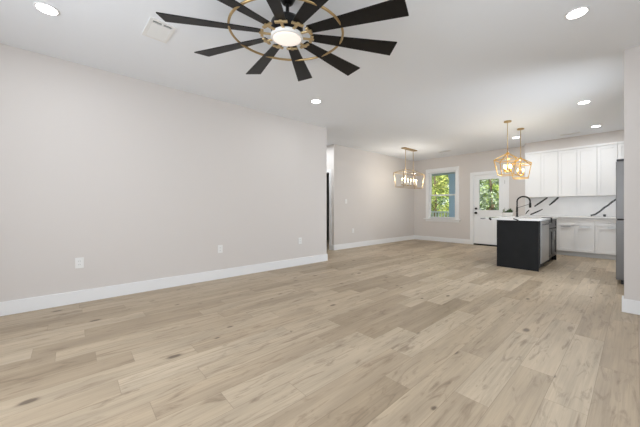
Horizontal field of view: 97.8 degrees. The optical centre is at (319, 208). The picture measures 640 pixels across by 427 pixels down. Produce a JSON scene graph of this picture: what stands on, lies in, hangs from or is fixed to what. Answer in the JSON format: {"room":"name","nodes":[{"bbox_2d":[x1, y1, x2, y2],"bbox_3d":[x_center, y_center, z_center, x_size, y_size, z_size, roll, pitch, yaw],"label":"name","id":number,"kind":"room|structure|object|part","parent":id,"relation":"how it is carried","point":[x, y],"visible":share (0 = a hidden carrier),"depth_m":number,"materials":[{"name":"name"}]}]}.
{"room":"living room","nodes":[
{"label":"living room","id":0,"kind":"room"},
{"bbox_2d":[0,43,326,301],"bbox_3d":[-1.981,-0.288,3.977,5.555,2.740,0.120,0,0,-42],"label":"wall","id":1,"kind":"structure","parent":0,"point":[139,180],"depth_m":3.57,"materials":[{"name":"grey paint"}]},
{"bbox_2d":[75,257,83,268],"bbox_3d":[-2.758,0.625,3.202,0.076,0.120,0.008,0,0,-42],"label":"wall outlet","id":2,"kind":"object","parent":1,"relation":"attached to","point":[79,262],"visible":1,"depth_m":3.20,"materials":[{"name":"white plastic"}]},
{"bbox_2d":[0,254,327,315],"bbox_3d":[-1.885,1.012,3.972,5.451,0.140,0.016,0,0,-42],"label":"baseboard","id":3,"kind":"structure","parent":1,"relation":"attached to","point":[61,299],"depth_m":3.56,"materials":[{"name":"white paint"}]},
{"bbox_2d":[218,245,222,252],"bbox_3d":[-1.532,0.625,4.289,0.076,0.120,0.008,0,0,-42],"label":"wall outlet","id":4,"kind":"object","parent":1,"relation":"attached to","point":[220,247],"visible":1,"depth_m":4.29,"materials":[{"name":"white plastic"}]},
{"bbox_2d":[0,239,639,426],"bbox_3d":[0.688,1.112,4.875,10.740,0.060,8.020,0,0,-42],"label":"floor","id":5,"kind":"structure","parent":0,"point":[414,332],"depth_m":2.14,"materials":[{"name":"brown wood"}]},
{"bbox_2d":[497,219,556,271],"bbox_3d":[4.150,0.650,5.538,1.640,0.864,0.663,0,0,-42],"label":"kitchen island","id":6,"kind":"object","parent":5,"relation":"on","point":[518,242],"visible":0.74,"depth_m":5.02,"materials":[{"name":"charcoal paint"},{"name":"white quartz"},{"name":"stainless steel"}]},
{"bbox_2d":[479,216,558,220],"bbox_3d":[4.048,0.197,5.651,1.702,0.069,0.958,0,0,-42],"label":"island countertop","id":7,"kind":"structure","parent":6,"relation":"on","point":[520,218],"depth_m":5.23,"materials":[{"name":"white stone"}]},
{"bbox_2d":[502,208,512,215],"bbox_3d":[4.286,0.090,6.370,0.232,0.181,0.150,0,0,0],"label":"succulent planter","id":8,"kind":"object","parent":7,"relation":"on","point":[508,212],"visible":1,"depth_m":6.33,"materials":[{"name":"white ceramic"}]},
{"bbox_3d":[4.270,0.138,6.368,0.200,0.085,0.110,0,0,0],"label":"planter","id":9,"kind":"part","parent":8,"relation":"part of","materials":[{"name":"white ceramic"}]},
{"bbox_2d":[515,196,530,216],"bbox_3d":[4.320,-0.045,5.943,0.108,0.452,0.282,0,0,-42],"label":"faucet","id":10,"kind":"object","parent":7,"relation":"on","point":[529,204],"visible":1,"depth_m":6.01,"materials":[{"name":"black metal"}]},
{"bbox_3d":[4.480,0.687,5.446,0.400,0.560,0.022,0,0,-42],"label":"door","id":11,"kind":"part","parent":6,"relation":"part of","materials":[{"name":"grey wood"}]},
{"bbox_3d":[4.633,0.307,5.582,0.810,0.160,0.022,0,0,-42],"label":"false drawer","id":12,"kind":"part","parent":6,"relation":"part of","materials":[{"name":"grey wood"}]},
{"bbox_3d":[4.786,0.687,5.718,0.400,0.560,0.022,0,0,-42],"label":"door","id":13,"kind":"part","parent":6,"relation":"part of","materials":[{"name":"grey wood"}]},
{"bbox_3d":[4.752,0.650,6.080,0.020,0.864,0.610,0,0,-42],"label":"panel","id":14,"kind":"part","parent":6,"relation":"part of","materials":[{"name":"grey paint"}]},
{"bbox_2d":[539,220,550,267],"bbox_3d":[3.913,0.654,5.270,0.642,0.855,0.629,0,0,-42],"label":"dishwasher","id":15,"kind":"object","parent":5,"relation":"on","point":[544,227],"visible":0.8,"depth_m":5.02,"materials":[{"name":"silver metal"}]},
{"bbox_3d":[4.077,0.637,5.086,0.638,0.660,0.042,0,0,-42],"label":"door","id":16,"kind":"part","parent":15,"relation":"part of","materials":[{"name":"metal"}]},
{"bbox_2d":[557,218,594,257],"bbox_3d":[5.929,0.649,6.448,0.568,0.865,0.628,0,0,-42],"label":"base cabinet","id":17,"kind":"object","parent":5,"relation":"on","point":[575,236],"visible":0.94,"depth_m":6.27,"materials":[{"name":"white paint"}]},
{"bbox_3d":[5.637,0.687,6.409,0.020,0.560,0.294,0,0,-42],"label":"door","id":18,"kind":"part","parent":17,"relation":"part of","materials":[{"name":"white paint"}]},
{"bbox_3d":[5.746,0.309,6.286,0.020,0.155,0.622,0,0,-42],"label":"drawer","id":19,"kind":"part","parent":17,"relation":"part of","materials":[{"name":"white paint"}]},
{"bbox_3d":[5.846,0.687,6.173,0.020,0.560,0.320,0,0,-42],"label":"door","id":20,"kind":"part","parent":17,"relation":"part of","materials":[{"name":"white paint"}]},
{"bbox_2d":[595,218,616,259],"bbox_3d":[6.322,0.649,6.005,0.568,0.865,0.552,0,0,-42],"label":"base cabinet","id":21,"kind":"object","parent":5,"relation":"on","point":[605,229],"visible":0.65,"depth_m":5.93,"materials":[{"name":"white paint"}]},
{"bbox_3d":[6.139,0.687,5.843,0.020,0.560,0.546,0,0,-42],"label":"door","id":22,"kind":"part","parent":21,"relation":"part of","materials":[{"name":"white paint"}]},
{"bbox_3d":[6.139,0.309,5.843,0.020,0.155,0.546,0,0,-42],"label":"drawer","id":23,"kind":"part","parent":21,"relation":"part of","materials":[{"name":"white paint"}]},
{"bbox_2d":[616,159,623,283],"bbox_3d":[4.868,0.190,3.998,0.910,1.785,0.840,0,0,-42],"label":"refrigerator","id":24,"kind":"object","parent":5,"relation":"on","point":[619,162],"visible":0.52,"depth_m":3.98,"materials":[{"name":"silver metal"}]},
{"bbox_3d":[4.621,0.595,4.277,0.910,0.855,0.095,0,0,-42],"label":"freezer drawer","id":25,"kind":"part","parent":24,"relation":"part of","materials":[{"name":"metal"}]},
{"bbox_3d":[4.450,-0.261,4.125,0.452,0.825,0.095,0,0,-42],"label":"door","id":26,"kind":"part","parent":24,"relation":"part of","materials":[{"name":"metal"}]},
{"bbox_3d":[5.499,0.650,6.933,0.568,0.865,0.664,0,0,-42],"label":"base cabinet","id":27,"kind":"object","parent":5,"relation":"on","visible":0},
{"bbox_2d":[522,215,615,218],"bbox_3d":[6.122,0.199,6.234,0.563,0.034,2.598,0,0,-42],"label":"countertop","id":28,"kind":"structure","parent":27,"relation":"on","point":[606,217],"depth_m":6.26,"materials":[{"name":"white stone"}]},
{"bbox_2d":[0,0,639,160],"bbox_3d":[0.688,-1.708,4.875,10.740,0.100,8.020,0,0,-42],"label":"ceiling","id":29,"kind":"structure","parent":0,"point":[455,71],"depth_m":3.22,"materials":[{"name":"white paint"}]},
{"bbox_2d":[33,1,59,15],"bbox_3d":[-2.265,-1.651,2.317,0.160,0.014,0.160,0,0,-42],"label":"recessed light","id":30,"kind":"object","parent":29,"relation":"in","point":[46,8],"visible":1,"depth_m":2.30,"materials":[{"name":"white plastic"}]},
{"bbox_2d":[142,17,176,42],"bbox_3d":[-1.502,-1.653,2.604,0.210,0.009,0.330,0,0,-44],"label":"ceiling vent","id":31,"kind":"object","parent":29,"relation":"in","point":[156,29],"visible":1,"depth_m":2.59,"materials":[{"name":"white plastic"}]},
{"bbox_2d":[156,0,408,80],"bbox_3d":[-0.259,-1.471,2.195,1.769,0.374,1.822,0,0,-32],"label":"ceiling fan","id":32,"kind":"object","parent":29,"relation":"hanging from","point":[286,27],"visible":1,"depth_m":2.12,"materials":[{"name":"black wood"}]},
{"bbox_3d":[-0.789,-1.374,2.060,0.722,0.050,0.157,0,0,-9],"label":"blade","id":33,"kind":"part","parent":32,"relation":"part of","materials":[{"name":"black wood"}]},
{"bbox_3d":[-0.767,-1.399,2.396,0.722,0.072,0.157,0,0,27],"label":"blade","id":34,"kind":"part","parent":32,"relation":"part of","materials":[{"name":"black wood"}]},
{"bbox_3d":[-0.609,-1.346,1.774,0.721,0.039,0.196,-2,5,-41],"label":"blade","id":35,"kind":"part","parent":32,"relation":"part of","materials":[{"name":"black wood"}]},
{"bbox_3d":[-0.520,-1.407,2.684,0.256,0.039,0.734,-2,5,-41],"label":"blade","id":36,"kind":"part","parent":32,"relation":"part of","materials":[{"name":"black wood"}]},
{"bbox_3d":[-0.295,-1.326,1.651,0.158,0.082,0.720,0,0,9],"label":"blade","id":37,"kind":"part","parent":32,"relation":"part of","materials":[{"name":"black wood"}]},
{"bbox_3d":[-0.223,-1.407,2.739,0.160,0.075,0.721,0,0,10],"label":"blade","id":38,"kind":"part","parent":32,"relation":"part of","materials":[{"name":"black wood"}]},
{"bbox_3d":[0.002,-1.327,1.705,0.256,0.039,0.734,-2,5,-41],"label":"blade","id":39,"kind":"part","parent":32,"relation":"part of","materials":[{"name":"black wood"}]},
{"bbox_3d":[0.091,-1.389,2.614,0.721,0.039,0.196,-2,5,-41],"label":"blade","id":40,"kind":"part","parent":32,"relation":"part of","materials":[{"name":"black wood"}]},
{"bbox_3d":[0.270,-1.360,2.329,0.722,0.028,0.161,0,0,-9],"label":"blade","id":41,"kind":"part","parent":32,"relation":"part of","materials":[{"name":"black wood"}]},
{"bbox_3d":[0.248,-1.337,1.993,0.721,0.060,0.161,0,0,27],"label":"blade","id":42,"kind":"part","parent":32,"relation":"part of","materials":[{"name":"black wood"}]},
{"bbox_2d":[311,99,320,102],"bbox_3d":[-0.062,-1.651,4.313,0.160,0.014,0.160,0,0,-42],"label":"recessed light","id":43,"kind":"object","parent":29,"relation":"in","point":[313,100],"visible":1,"depth_m":4.30,"materials":[{"name":"white plastic"}]},
{"bbox_2d":[393,147,424,188],"bbox_3d":[2.500,-1.115,7.806,1.112,1.086,0.312,0,0,-42],"label":"linear chandelier","id":44,"kind":"object","parent":29,"relation":"hanging from","point":[404,148],"visible":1,"depth_m":7.73,"materials":[{"name":"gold metal"}]},
{"bbox_3d":[2.500,-0.826,7.806,1.112,0.507,0.312,0,0,-42],"label":"lantern frame","id":45,"kind":"part","parent":44,"relation":"part of","materials":[{"name":"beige metal"}]},
{"bbox_2d":[401,169,416,186],"bbox_3d":[2.500,-0.848,7.806,0.800,0.450,0.048,0,0,-42],"label":"candle","id":46,"kind":"object","parent":44,"relation":"on","point":[403,169],"depth_m":7.75,"materials":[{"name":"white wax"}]},
{"bbox_2d":[493,120,521,175],"bbox_3d":[3.566,-1.143,5.308,0.369,1.030,0.369,0,0,-42],"label":"lantern pendant","id":47,"kind":"object","parent":29,"relation":"hanging from","point":[506,121],"visible":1,"depth_m":5.30,"materials":[{"name":"gold metal"}]},
{"bbox_3d":[3.566,-0.835,5.308,0.369,0.414,0.369,0,0,-42],"label":"lantern frame","id":48,"kind":"part","parent":47,"relation":"part of","materials":[{"name":"gold metal"}]},
{"bbox_2d":[510,128,531,178],"bbox_3d":[4.169,-1.139,5.804,0.369,1.038,0.369,0,0,36],"label":"lantern pendant","id":49,"kind":"object","parent":29,"relation":"hanging from","point":[520,129],"visible":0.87,"depth_m":5.79,"materials":[{"name":"gold metal"}]},
{"bbox_3d":[4.169,-0.827,5.804,0.369,0.414,0.369,0,0,36],"label":"lantern frame","id":50,"kind":"part","parent":49,"relation":"part of","materials":[{"name":"gold metal"}]},
{"bbox_2d":[560,132,580,135],"bbox_3d":[5.560,-1.654,6.209,0.140,0.008,0.340,0,0,-42],"label":"ceiling vent","id":51,"kind":"object","parent":29,"relation":"in","point":[574,132],"visible":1,"depth_m":6.17,"materials":[{"name":"white plastic"}]},
{"bbox_2d":[564,6,589,18],"bbox_3d":[2.176,-1.651,2.365,0.160,0.014,0.160,0,0,-42],"label":"recessed light","id":52,"kind":"object","parent":29,"relation":"in","point":[577,12],"visible":1,"depth_m":2.35,"materials":[{"name":"white plastic"}]},
{"bbox_2d":[577,100,590,103],"bbox_3d":[4.116,-1.651,4.355,0.160,0.014,0.160,0,0,-42],"label":"recessed light","id":53,"kind":"object","parent":29,"relation":"in","point":[585,101],"visible":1,"depth_m":4.34,"materials":[{"name":"white plastic"}]},
{"bbox_2d":[327,173,328,239],"bbox_3d":[0.153,-0.288,9.573,5.305,2.740,0.120,0,0,-42],"label":"wall","id":54,"kind":"structure","parent":0,"point":[327,173],"depth_m":9.60,"materials":[{"name":"grey paint"}]},
{"bbox_2d":[327,145,330,172],"bbox_3d":[-0.249,-0.288,7.981,0.120,2.740,1.730,0,0,-42],"label":"wall","id":55,"kind":"structure","parent":0,"point":[328,146],"depth_m":7.36,"materials":[{"name":"grey paint"}]},
{"bbox_2d":[327,169,330,249],"bbox_3d":[-0.030,0.032,7.630,0.018,2.100,0.965,0,0,-42],"label":"trim","id":56,"kind":"structure","parent":55,"relation":"attached to","point":[329,170],"depth_m":7.30,"materials":[{"name":"white paint"}]},
{"bbox_2d":[331,144,413,244],"bbox_3d":[1.843,-0.288,8.599,4.070,2.740,0.120,0,0,-42],"label":"wall","id":57,"kind":"structure","parent":0,"point":[376,209],"depth_m":8.11,"materials":[{"name":"grey paint"}]},
{"bbox_2d":[334,235,413,249],"bbox_3d":[1.837,1.012,8.503,3.966,0.140,0.016,0,0,-42],"label":"baseboard","id":58,"kind":"structure","parent":57,"relation":"attached to","point":[396,239],"depth_m":8.21,"materials":[{"name":"white paint"}]},
{"bbox_2d":[414,146,611,238],"bbox_3d":[4.694,-0.288,8.376,0.140,2.740,7.700,0,0,-42],"label":"wall","id":59,"kind":"structure","parent":0,"point":[479,161],"depth_m":8.56,"materials":[{"name":"grey paint"}]},
{"bbox_2d":[414,235,469,243],"bbox_3d":[4.379,1.012,8.613,0.016,0.140,3.194,0,0,-42],"label":"baseboard","id":60,"kind":"structure","parent":59,"relation":"attached to","point":[430,238],"depth_m":9.06,"materials":[{"name":"white paint"}]},
{"bbox_2d":[424,166,460,221],"bbox_3d":[3.990,-0.436,9.121,0.205,1.747,1.190,0,0,-42],"label":"window","id":61,"kind":"structure","parent":59,"relation":"in","point":[429,172],"depth_m":9.13,"materials":[{"name":"white paint"}]},
{"bbox_3d":[3.964,0.353,9.098,0.135,0.032,1.190,0,0,-42],"label":"sill","id":62,"kind":"part","parent":61,"relation":"part of","materials":[{"name":"white paint"}]},
{"bbox_3d":[4.040,-0.807,9.159,0.030,0.792,0.870,0,0,-42],"label":"sash","id":63,"kind":"part","parent":61,"relation":"part of","materials":[{"name":"white paint"}]},
{"bbox_3d":[4.014,-0.067,9.135,0.030,0.777,0.870,0,0,-42],"label":"sash","id":64,"kind":"part","parent":61,"relation":"part of","materials":[{"name":"white paint"}]},
{"bbox_2d":[470,169,508,246],"bbox_3d":[4.908,0.004,8.097,0.190,2.155,1.000,0,0,-42],"label":"door","id":65,"kind":"structure","parent":59,"relation":"in","point":[482,232],"depth_m":8.15,"materials":[{"name":"white paint"}]},
{"bbox_3d":[4.887,0.532,8.078,0.007,0.620,0.578,0,0,-42],"label":"panel moulding","id":66,"kind":"part","parent":65,"relation":"part of","materials":[{"name":"white paint"}]},
{"bbox_3d":[4.883,-0.398,8.078,0.012,0.956,0.571,0,0,-42],"label":"glass frame","id":67,"kind":"part","parent":65,"relation":"part of","materials":[{"name":"white paint"}]},
{"bbox_2d":[525,149,557,197],"bbox_3d":[5.583,-0.848,7.016,0.330,1.140,0.651,0,0,-42],"label":"upper cabinet","id":68,"kind":"object","parent":59,"relation":"attached to","point":[542,181],"visible":0.95,"depth_m":6.89,"materials":[{"name":"white paint"}]},
{"bbox_3d":[5.369,-0.823,7.043,0.020,1.081,0.323,0,0,-42],"label":"door","id":69,"kind":"part","parent":68,"relation":"part of","materials":[{"name":"white paint"}]},
{"bbox_3d":[5.472,-1.394,6.918,0.033,0.048,0.651,0,0,-42],"label":"crown","id":70,"kind":"part","parent":68,"relation":"part of","materials":[{"name":"white paint"}]},
{"bbox_3d":[5.585,-0.823,6.798,0.020,1.081,0.318,0,0,-42],"label":"door","id":71,"kind":"part","parent":68,"relation":"part of","materials":[{"name":"white paint"}]},
{"bbox_2d":[525,196,615,216],"bbox_3d":[6.316,-0.052,6.426,0.020,0.470,2.628,0,0,-42],"label":"backsplash","id":72,"kind":"structure","parent":59,"relation":"attached to","point":[589,205],"depth_m":6.70,"materials":[{"name":"white stone"}]},
{"bbox_2d":[525,130,623,152],"bbox_3d":[6.225,-1.538,6.304,0.320,0.240,2.570,0,0,-42],"label":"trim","id":73,"kind":"structure","parent":59,"relation":"attached to","point":[612,136],"depth_m":6.43,"materials":[{"name":"grey paint"}]},
{"bbox_2d":[558,144,596,196],"bbox_3d":[6.020,-0.848,6.525,0.330,1.140,0.660,0,0,-42],"label":"upper cabinet","id":74,"kind":"object","parent":59,"relation":"attached to","point":[577,166],"visible":0.98,"depth_m":6.41,"materials":[{"name":"white paint"}]},
{"bbox_3d":[5.804,-0.823,6.552,0.020,1.081,0.329,0,0,-42],"label":"door","id":75,"kind":"part","parent":74,"relation":"part of","materials":[{"name":"white paint"}]},
{"bbox_3d":[5.909,-1.394,6.426,0.033,0.048,0.660,0,0,-42],"label":"crown","id":76,"kind":"part","parent":74,"relation":"part of","materials":[{"name":"white paint"}]},
{"bbox_3d":[6.024,-0.823,6.304,0.020,1.081,0.321,0,0,-42],"label":"door","id":77,"kind":"part","parent":74,"relation":"part of","materials":[{"name":"white paint"}]},
{"bbox_2d":[597,142,617,195],"bbox_3d":[6.342,-0.848,6.161,0.330,1.140,0.308,0,0,-42],"label":"upper cabinet","id":78,"kind":"object","parent":59,"relation":"attached to","point":[607,153],"visible":0.94,"depth_m":6.07,"materials":[{"name":"white paint"}]},
{"bbox_3d":[6.231,-1.394,6.062,0.033,0.048,0.308,0,0,-42],"label":"crown","id":79,"kind":"part","parent":78,"relation":"part of","materials":[{"name":"white paint"}]},
{"bbox_2d":[617,141,623,158],"bbox_3d":[6.709,-0.848,5.748,0.330,1.140,0.793,0,0,-42],"label":"upper cabinet","id":80,"kind":"object","parent":59,"relation":"attached to","point":[620,143],"visible":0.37,"depth_m":5.91,"materials":[{"name":"white paint"}]},
{"bbox_2d":[624,45,639,300],"bbox_3d":[3.482,-0.288,2.671,0.125,2.740,0.775,0,0,-42],"label":"wall","id":81,"kind":"structure","parent":0,"point":[631,55],"depth_m":2.88,"materials":[{"name":"grey paint"}]},
{"bbox_2d":[622,295,639,314],"bbox_3d":[3.477,1.012,2.677,0.157,0.140,0.791,0,0,-42],"label":"baseboard","id":82,"kind":"structure","parent":81,"relation":"attached to","point":[628,306],"depth_m":2.88,"materials":[{"name":"white paint"}]},
{"bbox_3d":[5.175,-1.578,9.604,2.210,0.080,10.500,0,0,-42],"label":"ceiling","id":83,"kind":"structure","parent":0,"visible":0},
{"bbox_2d":[432,172,454,175],"bbox_3d":[5.882,-1.443,10.231,0.220,0.190,10.500,0,0,-42],"label":"beam","id":84,"kind":"structure","parent":83,"relation":"attached to","point":[438,174],"depth_m":11.16,"materials":[{"name":"grey"}]},
{"bbox_3d":[5.175,1.162,9.604,2.210,0.120,10.500,0,0,-42],"label":"floor","id":85,"kind":"structure","parent":0,"visible":0},
{"bbox_2d":[431,211,448,216],"bbox_3d":[4.096,0.577,12.229,0.100,1.050,3.100,0,0,-42],"label":"porch railing","id":86,"kind":"object","parent":85,"relation":"on","point":[433,212],"visible":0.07,"depth_m":11.33,"materials":[{"name":"white wood"}]},
{"bbox_3d":[4.123,0.144,12.200,0.070,0.055,3.020,0,0,-42],"label":"rail","id":87,"kind":"part","parent":86,"relation":"part of","materials":[{"name":"white wood"}]},
{"bbox_2d":[448,174,454,216],"bbox_3d":[5.271,-0.122,10.905,0.240,2.449,0.420,0,0,-42],"label":"porch post","id":88,"kind":"object","parent":85,"relation":"on","point":[451,177],"visible":0.31,"depth_m":10.89,"materials":[{"name":"blue"}]},
{"label":"outside","id":89,"kind":"structure","parent":0,"visible":0},
{"bbox_3d":[21.710,1.482,29.285,48.650,0.200,75.000,0,0,-42],"label":"ground","id":90,"kind":"structure","parent":89,"visible":0},
{"bbox_2d":[431,175,448,216],"bbox_3d":[6.033,-1.042,15.103,2.549,4.853,2.243,0,0,11],"label":"leafy tree","id":91,"kind":"object","parent":90,"relation":"on","point":[437,187],"visible":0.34,"depth_m":14.84,"materials":[{"name":"green plant"}]},
{"bbox_2d":[431,176,448,208],"bbox_3d":[7.553,-1.974,18.586,3.411,6.716,3.147,0,0,8],"label":"leafy tree","id":92,"kind":"object","parent":90,"relation":"on","point":[432,176],"visible":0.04,"depth_m":18.29,"materials":[{"name":"green plant"}]},
{"bbox_2d":[431,194,497,216],"bbox_3d":[15.135,-0.359,24.767,2.836,3.828,21.297,0,0,-42],"label":"undergrowth","id":93,"kind":"object","parent":90,"relation":"on","point":[441,200],"visible":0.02,"depth_m":27.27,"materials":[{"name":"green plant"}]},
{"bbox_2d":[480,179,498,209],"bbox_3d":[7.983,-0.876,12.900,1.750,4.521,1.748,0,0,9],"label":"leafy tree","id":94,"kind":"object","parent":90,"relation":"on","point":[490,201],"visible":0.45,"depth_m":12.55,"materials":[{"name":"green plant"}]},
{"bbox_2d":[480,179,498,209],"bbox_3d":[9.999,-1.016,16.201,1.804,4.801,2.044,0,0,29],"label":"leafy tree","id":95,"kind":"object","parent":90,"relation":"on","point":[495,187],"visible":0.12,"depth_m":15.62,"materials":[{"name":"green plant"}]}
]}

